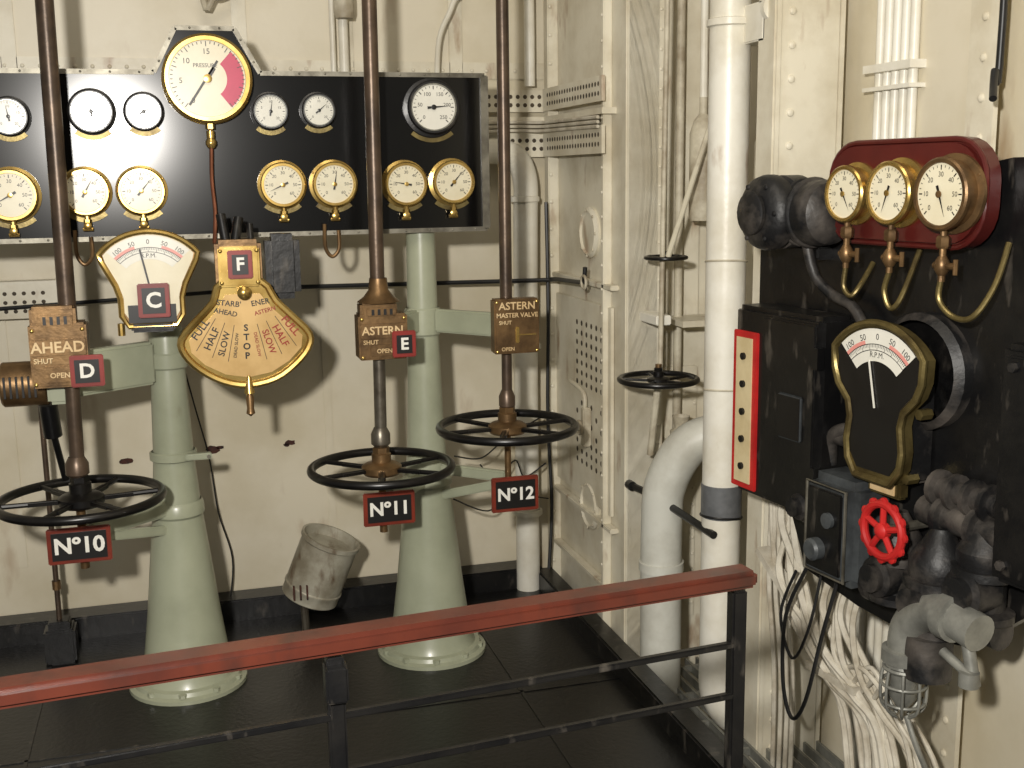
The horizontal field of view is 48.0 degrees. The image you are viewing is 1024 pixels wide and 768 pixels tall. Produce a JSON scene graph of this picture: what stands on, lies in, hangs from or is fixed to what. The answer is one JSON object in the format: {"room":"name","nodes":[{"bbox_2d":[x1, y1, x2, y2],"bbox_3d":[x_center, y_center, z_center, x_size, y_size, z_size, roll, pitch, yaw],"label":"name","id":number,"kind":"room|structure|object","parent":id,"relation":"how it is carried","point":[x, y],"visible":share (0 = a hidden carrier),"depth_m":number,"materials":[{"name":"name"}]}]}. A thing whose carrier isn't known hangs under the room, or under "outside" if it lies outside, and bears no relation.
{"room":"ship interior","nodes":[
{"label":"ship interior","id":0,"kind":"room"},
{"bbox_2d":[0,0,547,615],"bbox_3d":[-1.967,-0.180,3.937,4.400,4.400,0.100,-4,11,-16],"label":"wall","id":1,"kind":"structure","parent":0,"point":[266,495],"depth_m":4.23,"materials":[{"name":"beige paint"}]},
{"bbox_2d":[0,279,57,319],"bbox_3d":[-1.981,-0.268,3.821,0.900,0.125,0.072,-4,11,-16],"label":"wall bracket","id":2,"kind":"object","parent":1,"relation":"attached to","point":[36,291],"visible":0.85,"depth_m":3.88,"materials":[{"name":"beige metal"}]},
{"bbox_2d":[0,267,586,310],"bbox_3d":[-0.891,-0.338,4.012,2.278,0.128,0.414,-1,10,-3],"label":"pipe","id":3,"kind":"object","parent":2,"relation":"attached to","point":[583,280],"visible":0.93,"depth_m":4.14,"materials":[{"name":"black metal"}]},
{"bbox_2d":[119,440,294,463],"bbox_3d":[-1.333,0.252,4.147,1.089,0.063,0.004,-4,11,-16],"label":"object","id":4,"kind":"structure","parent":1,"relation":"attached to","point":[213,449],"depth_m":4.21,"materials":[{"name":"black metal"}]},
{"bbox_2d":[0,560,541,647],"bbox_3d":[-1.960,0.889,4.012,4.300,0.090,0.110,-4,11,-16],"label":"baseboard","id":5,"kind":"structure","parent":1,"relation":"attached to","point":[25,629],"depth_m":4.24,"materials":[{"name":"black paint"}]},
{"bbox_2d":[186,374,548,596],"bbox_3d":[-0.493,0.355,4.095,1.335,0.951,0.396,-2,10,-8],"label":"wires","id":6,"kind":"object","parent":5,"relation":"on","point":[186,374],"visible":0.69,"depth_m":4.20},
{"bbox_2d":[0,0,543,567],"bbox_3d":[-0.990,-0.897,4.036,2.400,3.050,0.016,-4,11,-16],"label":"straps","id":7,"kind":"object","parent":1,"relation":"attached to","point":[9,58],"visible":0.64,"depth_m":4.08,"materials":[{"name":"beige metal"}]},
{"bbox_2d":[200,0,534,86],"bbox_3d":[-0.486,-1.675,3.944,1.184,1.301,0.106,-4,11,-16],"label":"conduit","id":8,"kind":"object","parent":1,"relation":"attached to","point":[342,10],"visible":0.83,"depth_m":4.04,"materials":[{"name":"white metal"}]},
{"bbox_2d":[0,589,697,767],"bbox_3d":[-1.224,1.378,1.630,4.360,0.060,5.200,-4,11,-16],"label":"floor","id":9,"kind":"structure","parent":0,"point":[293,690],"depth_m":3.49,"materials":[{"name":"black rubber"}]},
{"bbox_2d":[38,407,78,664],"bbox_3d":[-1.536,0.420,3.821,0.100,1.050,0.100,-4,11,-16],"label":"spindle","id":10,"kind":"object","parent":9,"relation":"on","point":[61,642],"visible":0.86,"depth_m":3.86,"materials":[{"name":"black paint"}]},
{"bbox_2d":[47,323,246,706],"bbox_3d":[-1.115,0.397,3.578,0.510,1.170,0.435,-4,11,-16],"label":"pedestal column","id":11,"kind":"structure","parent":9,"relation":"on","point":[184,611],"depth_m":3.56,"materials":[{"name":"green metal"}]},
{"bbox_2d":[0,361,68,480],"bbox_3d":[-1.363,0.121,3.313,0.218,0.384,0.166,-10,14,-42],"label":"drum","id":12,"kind":"object","parent":11,"relation":"attached to","point":[17,389],"visible":0.75,"depth_m":3.23,"materials":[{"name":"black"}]},
{"bbox_2d":[35,0,89,568],"bbox_3d":[-1.244,-0.650,3.114,0.078,2.400,0.065,-4,11,-16],"label":"rod","id":13,"kind":"object","parent":11,"relation":"attached to","point":[76,465],"visible":0.79,"depth_m":3.12,"materials":[{"name":"brown metal"}]},
{"bbox_2d":[27,304,89,388],"bbox_3d":[-1.253,-0.106,3.185,0.150,0.224,0.097,-4,11,-16],"label":"nameplate","id":14,"kind":"object","parent":13,"relation":"attached to","point":[56,333],"visible":1,"depth_m":3.15,"materials":[{"name":"brown"}]},
{"bbox_2d":[69,354,104,387],"bbox_3d":[-1.168,-0.036,3.164,0.088,0.088,0.018,-4,11,-16],"label":"letter sign","id":15,"kind":"object","parent":14,"relation":"attached to","point":[85,370],"visible":1,"depth_m":3.16,"materials":[{"name":"black"}]},
{"bbox_2d":[46,524,112,565],"bbox_3d":[-1.230,0.458,3.270,0.172,0.104,0.018,-4,11,-16],"label":"number sign","id":16,"kind":"object","parent":13,"relation":"attached to","point":[81,544],"visible":1,"depth_m":3.26,"materials":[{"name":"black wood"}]},
{"bbox_2d":[0,474,166,526],"bbox_3d":[-1.233,0.304,3.287,0.472,0.090,0.472,-4,11,-16],"label":"handwheel","id":17,"kind":"object","parent":13,"relation":"attached to","point":[81,496],"visible":0.99,"depth_m":3.25,"materials":[{"name":"black metal"}]},
{"bbox_2d":[95,228,199,335],"bbox_3d":[-1.045,-0.294,3.331,0.282,0.317,0.191,-4,11,-16],"label":"indicator","id":18,"kind":"object","parent":11,"relation":"on","point":[132,258],"visible":0.98,"depth_m":3.24,"materials":[{"name":"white metal"}]},
{"bbox_2d":[137,283,170,317],"bbox_3d":[-1.009,-0.235,3.239,0.086,0.096,0.018,-4,11,-16],"label":"letter sign","id":19,"kind":"object","parent":18,"relation":"attached to","point":[153,298],"visible":1,"depth_m":3.23,"materials":[{"name":"black"}]},
{"bbox_2d":[177,213,313,415],"bbox_3d":[-0.798,-0.214,3.409,0.388,0.584,0.286,-4,11,-16],"label":"engine telegraph","id":20,"kind":"object","parent":11,"relation":"attached to","point":[245,336],"visible":0.99,"depth_m":3.31,"materials":[{"name":"gold metal"}]},
{"bbox_2d":[227,250,252,278],"bbox_3d":[-0.768,-0.337,3.246,0.068,0.080,0.018,-4,11,-16],"label":"letter sign","id":21,"kind":"object","parent":20,"relation":"attached to","point":[239,262],"visible":1,"depth_m":3.24,"materials":[{"name":"black"}]},
{"bbox_2d":[0,632,618,767],"bbox_3d":[-1.085,1.161,2.636,3.400,0.003,3.000,-4,11,-16],"label":"strips","id":22,"kind":"object","parent":9,"relation":"on","point":[521,691],"visible":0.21,"depth_m":3.47,"materials":[{"name":"black paint"}]},
{"bbox_2d":[282,523,360,631],"bbox_3d":[-0.666,0.696,4.033,0.275,0.408,0.232,-4,11,-16],"label":"floodlight","id":23,"kind":"object","parent":9,"relation":"on","point":[324,556],"visible":0.9,"depth_m":3.95,"materials":[{"name":"metal"}]},
{"bbox_2d":[23,589,746,767],"bbox_3d":[-0.745,0.884,1.427,2.443,0.980,0.097,-5,11,-21],"label":"railing posts","id":24,"kind":"object","parent":9,"relation":"on","point":[335,670],"visible":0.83,"depth_m":1.62,"materials":[{"name":"metal"}]},
{"bbox_2d":[0,564,756,709],"bbox_3d":[-0.763,0.384,1.326,2.415,0.027,0.048,-5,11,-21],"label":"handrail","id":25,"kind":"object","parent":24,"relation":"on","point":[30,688],"visible":1,"depth_m":1.52,"materials":[{"name":"red wood"}]},
{"bbox_2d":[378,232,504,670],"bbox_3d":[-0.262,0.210,3.813,0.404,1.430,0.422,-4,11,-16],"label":"pedestal column","id":26,"kind":"structure","parent":9,"relation":"on","point":[429,576],"depth_m":3.79,"materials":[{"name":"metal"}]},
{"bbox_2d":[0,25,489,243],"bbox_3d":[-1.042,-0.746,3.442,1.972,0.616,0.159,-4,11,-16],"label":"board","id":27,"kind":"object","parent":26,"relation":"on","point":[179,152],"visible":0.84,"depth_m":3.45,"materials":[{"name":"metal"}]},
{"bbox_2d":[0,96,31,141],"bbox_3d":[-1.416,-0.747,3.237,0.116,0.127,0.038,-4,11,-16],"label":"pressure gauge","id":28,"kind":"object","parent":27,"relation":"attached to","point":[15,115],"visible":1,"depth_m":3.23,"materials":[{"name":"black paint"}]},
{"bbox_2d":[0,166,41,236],"bbox_3d":[-1.424,-0.518,3.271,0.161,0.199,0.047,-4,11,-16],"label":"pressure gauge","id":29,"kind":"object","parent":27,"relation":"attached to","point":[20,192],"visible":1,"depth_m":3.26,"materials":[{"name":"gold metal"}]},
{"bbox_2d":[67,166,112,230],"bbox_3d":[-1.232,-0.535,3.324,0.148,0.186,0.047,-4,11,-16],"label":"pressure gauge","id":30,"kind":"object","parent":27,"relation":"attached to","point":[90,192],"visible":0.88,"depth_m":3.31,"materials":[{"name":"gold metal"}]},
{"bbox_2d":[67,88,115,139],"bbox_3d":[-1.205,-0.774,3.295,0.134,0.146,0.038,-4,11,-16],"label":"pressure gauge","id":31,"kind":"object","parent":27,"relation":"attached to","point":[90,111],"visible":1,"depth_m":3.29,"materials":[{"name":"black paint"}]},
{"bbox_2d":[115,165,167,228],"bbox_3d":[-1.083,-0.546,3.366,0.148,0.186,0.047,-4,11,-16],"label":"pressure gauge","id":32,"kind":"object","parent":27,"relation":"attached to","point":[142,191],"visible":0.99,"depth_m":3.35,"materials":[{"name":"gold metal"}]},
{"bbox_2d":[123,91,164,135],"bbox_3d":[-1.067,-0.784,3.333,0.116,0.127,0.038,-4,11,-16],"label":"pressure gauge","id":33,"kind":"object","parent":27,"relation":"attached to","point":[143,112],"visible":1,"depth_m":3.32,"materials":[{"name":"black paint"}]},
{"bbox_2d":[161,33,251,124],"bbox_3d":[-0.888,-0.889,3.353,0.259,0.263,0.066,-4,11,-16],"label":"pressure gauge","id":34,"kind":"object","parent":27,"relation":"attached to","point":[206,77],"visible":1,"depth_m":3.33,"materials":[{"name":"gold metal"}]},
{"bbox_2d":[205,123,216,243],"bbox_3d":[-0.885,-0.594,3.409,0.032,0.356,0.032,-4,11,-16],"label":"pipe","id":35,"kind":"object","parent":34,"relation":"attached to","point":[211,143],"visible":0.98,"depth_m":3.40,"materials":[{"name":"gold metal"}]},
{"bbox_2d":[73,224,340,265],"bbox_3d":[-0.900,-0.418,3.446,0.777,0.106,0.012,-4,11,-16],"label":"pipes","id":36,"kind":"object","parent":27,"relation":"attached to","point":[75,241],"visible":1,"depth_m":3.35,"materials":[{"name":"gold metal"}]},
{"bbox_2d":[250,92,289,134],"bbox_3d":[-0.721,-0.807,3.431,0.116,0.127,0.038,-4,11,-16],"label":"pressure gauge","id":37,"kind":"object","parent":27,"relation":"attached to","point":[269,111],"visible":1,"depth_m":3.42,"materials":[{"name":"black paint"}]},
{"bbox_2d":[257,160,306,221],"bbox_3d":[-0.692,-0.582,3.475,0.148,0.186,0.047,-4,11,-16],"label":"pressure gauge","id":38,"kind":"object","parent":27,"relation":"attached to","point":[281,184],"visible":1,"depth_m":3.46,"materials":[{"name":"gold metal"}]},
{"bbox_2d":[299,92,336,132],"bbox_3d":[-0.583,-0.820,3.469,0.112,0.122,0.038,-4,11,-16],"label":"pressure gauge","id":39,"kind":"object","parent":27,"relation":"attached to","point":[317,110],"visible":1,"depth_m":3.46,"materials":[{"name":"black paint"}]},
{"bbox_2d":[309,160,356,220],"bbox_3d":[-0.543,-0.592,3.517,0.148,0.186,0.047,-4,11,-16],"label":"pressure gauge","id":40,"kind":"object","parent":27,"relation":"attached to","point":[332,183],"visible":1,"depth_m":3.50,"materials":[{"name":"gold metal"}]},
{"bbox_2d":[382,160,427,219],"bbox_3d":[-0.331,-0.603,3.577,0.148,0.186,0.047,-4,11,-16],"label":"pressure gauge","id":41,"kind":"object","parent":27,"relation":"attached to","point":[404,182],"visible":1,"depth_m":3.56,"materials":[{"name":"gold metal"}]},
{"bbox_2d":[403,78,459,141],"bbox_3d":[-0.246,-0.848,3.561,0.179,0.195,0.043,-4,11,-16],"label":"pressure gauge","id":42,"kind":"object","parent":27,"relation":"attached to","point":[431,108],"visible":1,"depth_m":3.55,"materials":[{"name":"black paint"}]},
{"bbox_2d":[428,158,474,217],"bbox_3d":[-0.186,-0.616,3.617,0.148,0.186,0.047,-4,11,-16],"label":"pressure gauge","id":43,"kind":"object","parent":27,"relation":"attached to","point":[451,181],"visible":1,"depth_m":3.60,"materials":[{"name":"gold metal"}]},
{"bbox_2d":[361,0,390,532],"bbox_3d":[-0.409,-0.715,3.348,0.067,2.380,0.059,-4,11,-16],"label":"rod","id":44,"kind":"object","parent":26,"relation":"attached to","point":[380,434],"visible":0.71,"depth_m":3.35,"materials":[{"name":"metal"}]},
{"bbox_2d":[357,277,399,303],"bbox_3d":[-0.397,-0.280,3.418,0.130,0.070,0.130,-4,11,-16],"label":"collar","id":45,"kind":"object","parent":44,"relation":"attached to","point":[378,292],"visible":0.98,"depth_m":3.39,"materials":[{"name":"gold metal"}]},
{"bbox_2d":[354,302,406,360],"bbox_3d":[-0.390,-0.162,3.429,0.146,0.172,0.097,-4,11,-16],"label":"nameplate","id":46,"kind":"object","parent":44,"relation":"attached to","point":[375,324],"visible":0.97,"depth_m":3.39,"materials":[{"name":"brown"}]},
{"bbox_2d":[392,330,415,357],"bbox_3d":[-0.318,-0.118,3.394,0.070,0.078,0.018,-4,11,-16],"label":"letter sign","id":47,"kind":"object","parent":46,"relation":"attached to","point":[403,342],"visible":1,"depth_m":3.39,"materials":[{"name":"black"}]},
{"bbox_2d":[307,446,455,490],"bbox_3d":[-0.400,0.232,3.519,0.454,0.087,0.454,-4,11,-16],"label":"handwheel","id":48,"kind":"object","parent":44,"relation":"attached to","point":[381,466],"visible":0.99,"depth_m":3.48,"materials":[{"name":"black metal"}]},
{"bbox_2d":[363,489,414,526],"bbox_3d":[-0.374,0.379,3.508,0.158,0.104,0.018,-4,11,-16],"label":"number sign","id":49,"kind":"object","parent":44,"relation":"attached to","point":[388,507],"visible":1,"depth_m":3.50,"materials":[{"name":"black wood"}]},
{"bbox_2d":[496,0,514,476],"bbox_3d":[-0.027,-0.784,3.448,0.051,2.290,0.051,-4,11,-16],"label":"rod","id":50,"kind":"object","parent":26,"relation":"attached to","point":[506,396],"visible":0.68,"depth_m":3.46,"materials":[{"name":"brown metal"}]},
{"bbox_2d":[435,406,578,446],"bbox_3d":[-0.015,0.111,3.610,0.452,0.086,0.452,-4,11,-16],"label":"handwheel","id":51,"kind":"object","parent":50,"relation":"attached to","point":[507,424],"visible":1,"depth_m":3.57,"materials":[{"name":"black metal"}]},
{"bbox_2d":[490,297,538,354],"bbox_3d":[0.010,-0.180,3.527,0.143,0.168,0.054,-4,11,-16],"label":"nameplate","id":52,"kind":"object","parent":50,"relation":"attached to","point":[514,320],"visible":1,"depth_m":3.50,"materials":[{"name":"brown metal"}]},
{"bbox_2d":[491,474,538,512],"bbox_3d":[0.010,0.345,3.615,0.152,0.112,0.018,-4,11,-16],"label":"number sign","id":53,"kind":"object","parent":50,"relation":"attached to","point":[511,493],"visible":1,"depth_m":3.61,"materials":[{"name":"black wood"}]},
{"bbox_2d":[489,139,541,591],"bbox_3d":[-0.008,-0.045,4.356,0.242,1.731,0.112,-4,11,-16],"label":"pipe","id":54,"kind":"object","parent":9,"relation":"on","point":[525,200],"visible":0.65,"depth_m":4.32,"materials":[{"name":"white metal"}]},
{"bbox_2d":[676,656,843,767],"bbox_3d":[0.974,1.207,2.510,0.360,0.030,3.000,-4,11,-16],"label":"walkway grating","id":55,"kind":"object","parent":9,"relation":"on","point":[748,749],"visible":0.19,"depth_m":3.32,"materials":[{"name":"grey metal"}]},
{"bbox_2d":[639,416,702,693],"bbox_3d":[0.600,0.805,3.701,0.385,1.476,0.144,1,10,9],"label":"pipe","id":56,"kind":"object","parent":55,"relation":"on","point":[670,472],"visible":0.63,"depth_m":3.61,"materials":[{"name":"white metal"}]},
{"bbox_2d":[639,0,707,455],"bbox_3d":[0.509,-0.857,3.508,0.209,2.183,0.180,-4,11,-16],"label":"spindle","id":57,"kind":"object","parent":56,"relation":"attached to","point":[660,319],"visible":0.82,"depth_m":3.49,"materials":[{"name":"white metal"}]},
{"bbox_2d":[617,367,699,388],"bbox_3d":[0.452,-0.028,3.554,0.256,0.049,0.256,-4,11,-16],"label":"handwheel","id":58,"kind":"object","parent":57,"relation":"attached to","point":[658,379],"visible":1,"depth_m":3.54,"materials":[{"name":"black metal"}]},
{"bbox_2d":[644,251,687,260],"bbox_3d":[0.471,-0.392,3.516,0.136,0.029,0.136,-4,11,-16],"label":"handwheel","id":59,"kind":"object","parent":57,"relation":"attached to","point":[675,257],"visible":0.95,"depth_m":3.47,"materials":[{"name":"black metal"}]},
{"bbox_2d":[557,0,659,656],"bbox_3d":[0.304,-0.248,4.137,0.100,4.400,0.860,-4,11,-16],"label":"wall","id":60,"kind":"structure","parent":0,"point":[578,21],"depth_m":3.84,"materials":[{"name":"beige metal"}]},
{"bbox_2d":[544,202,553,568],"bbox_3d":[0.141,0.022,4.342,0.026,1.401,0.046,0,10,2],"label":"cable","id":61,"kind":"object","parent":60,"relation":"attached to","point":[545,203],"visible":0.91,"depth_m":4.34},
{"bbox_2d":[488,75,615,156],"bbox_3d":[0.072,-0.914,3.977,0.350,0.245,0.690,-4,11,-16],"label":"cable tray","id":62,"kind":"object","parent":60,"relation":"attached to","point":[588,139],"visible":0.78,"depth_m":4.09,"materials":[{"name":"beige metal"}]},
{"bbox_2d":[543,0,618,627],"bbox_3d":[0.232,-0.650,4.045,0.040,3.426,0.700,-4,11,-16],"label":"trim","id":63,"kind":"structure","parent":60,"relation":"attached to","point":[549,6],"depth_m":4.03,"materials":[{"name":"beige metal"}]},
{"bbox_2d":[556,292,613,516],"bbox_3d":[0.250,0.051,4.175,0.018,0.720,0.620,-4,11,-16],"label":"plate","id":64,"kind":"object","parent":60,"relation":"attached to","point":[578,321],"visible":0.83,"depth_m":4.13,"materials":[{"name":"beige metal"}]},
{"bbox_2d":[569,379,590,446],"bbox_3d":[0.236,0.103,4.118,0.045,0.218,0.179,-4,11,-16],"label":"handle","id":65,"kind":"object","parent":64,"relation":"attached to","point":[585,422],"visible":0.9,"depth_m":4.05,"materials":[{"name":"beige metal"}]},
{"bbox_2d":[578,207,600,529],"bbox_3d":[0.273,-0.042,4.069,0.023,1.156,0.176,-4,11,-16],"label":"cover plate","id":66,"kind":"object","parent":60,"relation":"attached to","point":[589,231],"visible":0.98,"depth_m":4.01,"materials":[{"name":"beige metal"}]},
{"bbox_2d":[539,567,746,767],"bbox_3d":[0.362,0.918,3.759,0.070,0.100,1.700,-4,11,-16],"label":"baseboard","id":67,"kind":"structure","parent":60,"relation":"attached to","point":[699,743],"depth_m":3.52,"materials":[{"name":"black paint"}]},
{"bbox_2d":[625,480,716,538],"bbox_3d":[0.493,0.383,3.582,0.043,0.055,0.517,-5,11,-23],"label":"bar","id":68,"kind":"object","parent":60,"relation":"attached to","point":[630,485],"visible":0.75,"depth_m":3.50,"materials":[{"name":"black metal"}]},
{"bbox_2d":[620,0,664,655],"bbox_3d":[0.417,-0.185,3.783,0.136,4.400,0.114,-4,11,-16],"label":"frame post","id":69,"kind":"object","parent":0,"point":[626,55],"depth_m":3.68,"materials":[{"name":"beige metal"}]},
{"bbox_2d":[663,0,709,715],"bbox_3d":[0.556,-0.218,3.952,0.300,4.400,0.100,-4,11,-16],"label":"wall","id":70,"kind":"structure","parent":0,"point":[692,341],"depth_m":3.95,"materials":[{"name":"beige metal"}]},
{"bbox_2d":[662,0,704,615],"bbox_3d":[0.600,-0.439,3.765,0.210,3.700,0.196,-4,11,-16],"label":"fittings","id":71,"kind":"object","parent":70,"relation":"attached to","point":[679,405],"visible":0.33,"depth_m":3.80,"materials":[{"name":"beige metal"}]},
{"bbox_2d":[708,0,1023,767],"bbox_3d":[1.291,0.110,2.091,0.100,4.400,4.100,-4,11,-16],"label":"wall","id":72,"kind":"structure","parent":0,"point":[992,715],"depth_m":2.71,"materials":[{"name":"beige paint"}]},
{"bbox_2d":[689,0,755,253],"bbox_3d":[0.662,-1.302,3.337,0.099,1.850,0.444,-6,11,-25],"label":"pipe","id":73,"kind":"object","parent":72,"relation":"attached to","point":[698,199],"visible":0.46,"depth_m":3.58,"materials":[{"name":"white metal"}]},
{"bbox_2d":[698,0,751,728],"bbox_3d":[0.706,-0.586,3.217,0.333,3.417,0.134,0,10,3],"label":"vertical pipe","id":74,"kind":"object","parent":72,"relation":"attached to","point":[729,56],"visible":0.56,"depth_m":3.24,"materials":[{"name":"white metal"}]},
{"bbox_2d":[744,0,845,767],"bbox_3d":[0.748,-0.090,3.232,0.211,4.400,0.233,-4,11,-16],"label":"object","id":75,"kind":"structure","parent":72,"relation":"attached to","point":[800,43],"depth_m":3.03,"materials":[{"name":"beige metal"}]},
{"bbox_2d":[759,157,1023,645],"bbox_3d":[0.934,0.037,2.522,0.172,1.040,1.110,-5,11,-24],"label":"panel board","id":76,"kind":"object","parent":72,"relation":"attached to","point":[969,446],"visible":0.09,"depth_m":2.35,"materials":[{"name":"black paint"}]},
{"bbox_2d":[731,303,853,506],"bbox_3d":[0.671,0.056,2.795,0.116,0.475,0.335,-5,11,-24],"label":"box","id":77,"kind":"object","parent":76,"relation":"attached to","point":[787,398],"visible":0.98,"depth_m":2.73,"materials":[{"name":"black paint"}]},
{"bbox_2d":[737,174,865,321],"bbox_3d":[0.675,-0.311,2.651,0.205,0.341,0.342,-5,11,-24],"label":"motor","id":78,"kind":"object","parent":76,"relation":"attached to","point":[789,212],"visible":0.91,"depth_m":2.63,"materials":[{"name":"black paint"}]},
{"bbox_2d":[803,466,889,588],"bbox_3d":[0.750,0.327,2.617,0.161,0.245,0.165,-5,11,-24],"label":"switch box","id":79,"kind":"object","parent":76,"relation":"attached to","point":[833,547],"visible":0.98,"depth_m":2.56,"materials":[{"name":"metal"}]},
{"bbox_2d":[755,501,938,767],"bbox_3d":[0.812,0.827,2.876,0.095,1.124,0.738,-5,11,-21],"label":"bundle","id":80,"kind":"object","parent":76,"relation":"hanging from","point":[856,685],"visible":0.76,"depth_m":2.84,"materials":[{"name":"white plastic"}]},
{"bbox_2d":[785,423,1015,684],"bbox_3d":[0.822,0.345,2.490,0.166,0.468,0.620,-5,11,-24],"label":"valve","id":81,"kind":"object","parent":76,"relation":"attached to","point":[951,505],"visible":0.67,"depth_m":2.32,"materials":[{"name":"black metal"}]},
{"bbox_2d":[779,567,838,720],"bbox_3d":[0.723,0.641,2.832,0.041,0.416,0.199,-5,11,-24],"label":"cable","id":82,"kind":"object","parent":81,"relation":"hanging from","point":[783,621],"visible":0.95,"depth_m":2.85,"materials":[{"name":"black rubber"}]},
{"bbox_2d":[858,497,927,563],"bbox_3d":[0.818,0.300,2.412,0.136,0.141,0.142,-5,11,-24],"label":"handwheel","id":83,"kind":"object","parent":81,"relation":"attached to","point":[883,530],"visible":0.99,"depth_m":2.38,"materials":[{"name":"paint"}]},
{"bbox_2d":[881,593,994,690],"bbox_3d":[0.852,0.500,2.321,0.096,0.190,0.250,-5,11,-24],"label":"conduit elbow","id":84,"kind":"object","parent":81,"relation":"attached to","point":[937,614],"visible":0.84,"depth_m":2.25,"materials":[{"name":"grey metal"}]},
{"bbox_2d":[878,662,928,767],"bbox_3d":[0.868,0.871,2.442,0.190,0.592,0.099,4,11,23],"label":"lamp","id":85,"kind":"object","parent":84,"relation":"hanging from","point":[903,692],"visible":0.72,"depth_m":2.40,"materials":[{"name":"grey metal"}]},
{"bbox_2d":[831,312,973,499],"bbox_3d":[0.825,0.044,2.461,0.111,0.400,0.318,-5,11,-24],"label":"indicator","id":86,"kind":"object","parent":76,"relation":"attached to","point":[883,372],"visible":1,"depth_m":2.42,"materials":[{"name":"brown metal"}]},
{"bbox_2d":[829,135,1000,250],"bbox_3d":[0.833,-0.399,2.401,0.067,0.224,0.461,-5,11,-24],"label":"board","id":87,"kind":"object","parent":76,"relation":"attached to","point":[922,150],"visible":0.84,"depth_m":2.32,"materials":[{"name":"paint"}]},
{"bbox_2d":[825,162,873,224],"bbox_3d":[0.732,-0.411,2.488,0.047,0.135,0.134,-5,11,-24],"label":"pressure gauge","id":88,"kind":"object","parent":87,"relation":"attached to","point":[845,189],"visible":0.93,"depth_m":2.47,"materials":[{"name":"gold metal"}]},
{"bbox_2d":[865,157,921,227],"bbox_3d":[0.787,-0.393,2.366,0.047,0.143,0.143,-5,11,-24],"label":"pressure gauge","id":89,"kind":"object","parent":87,"relation":"attached to","point":[890,186],"visible":0.96,"depth_m":2.35,"materials":[{"name":"gold metal"}]},
{"bbox_2d":[838,222,1011,322],"bbox_3d":[0.832,-0.235,2.361,0.090,0.184,0.405,-5,11,-24],"label":"pipes","id":90,"kind":"object","parent":87,"relation":"attached to","point":[942,265],"visible":1,"depth_m":2.37,"materials":[{"name":"gold metal"}]},
{"bbox_2d":[913,153,986,233],"bbox_3d":[0.846,-0.370,2.237,0.047,0.157,0.157,-5,11,-24],"label":"pressure gauge","id":91,"kind":"object","parent":87,"relation":"attached to","point":[950,190],"visible":1,"depth_m":2.21,"materials":[{"name":"gold metal"}]},
{"bbox_2d":[991,342,1023,589],"bbox_3d":[1.016,0.173,2.044,0.107,0.460,0.340,-5,11,-24],"label":"junction box","id":92,"kind":"object","parent":76,"relation":"attached to","point":[1008,544],"visible":1,"depth_m":2.14,"materials":[{"name":"black paint"}]},
{"bbox_2d":[848,0,1007,767],"bbox_3d":[0.985,-0.009,2.773,0.079,4.200,0.629,-2,10,-7],"label":"conduit","id":93,"kind":"object","parent":72,"relation":"attached to","point":[896,66],"visible":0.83,"depth_m":2.84,"materials":[{"name":"white paint"}]},
{"bbox_2d":[930,0,999,767],"bbox_3d":[1.093,0.045,2.466,0.068,4.400,0.411,-4,11,-16],"label":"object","id":94,"kind":"structure","parent":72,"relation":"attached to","point":[981,113],"depth_m":2.51,"materials":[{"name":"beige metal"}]}
]}

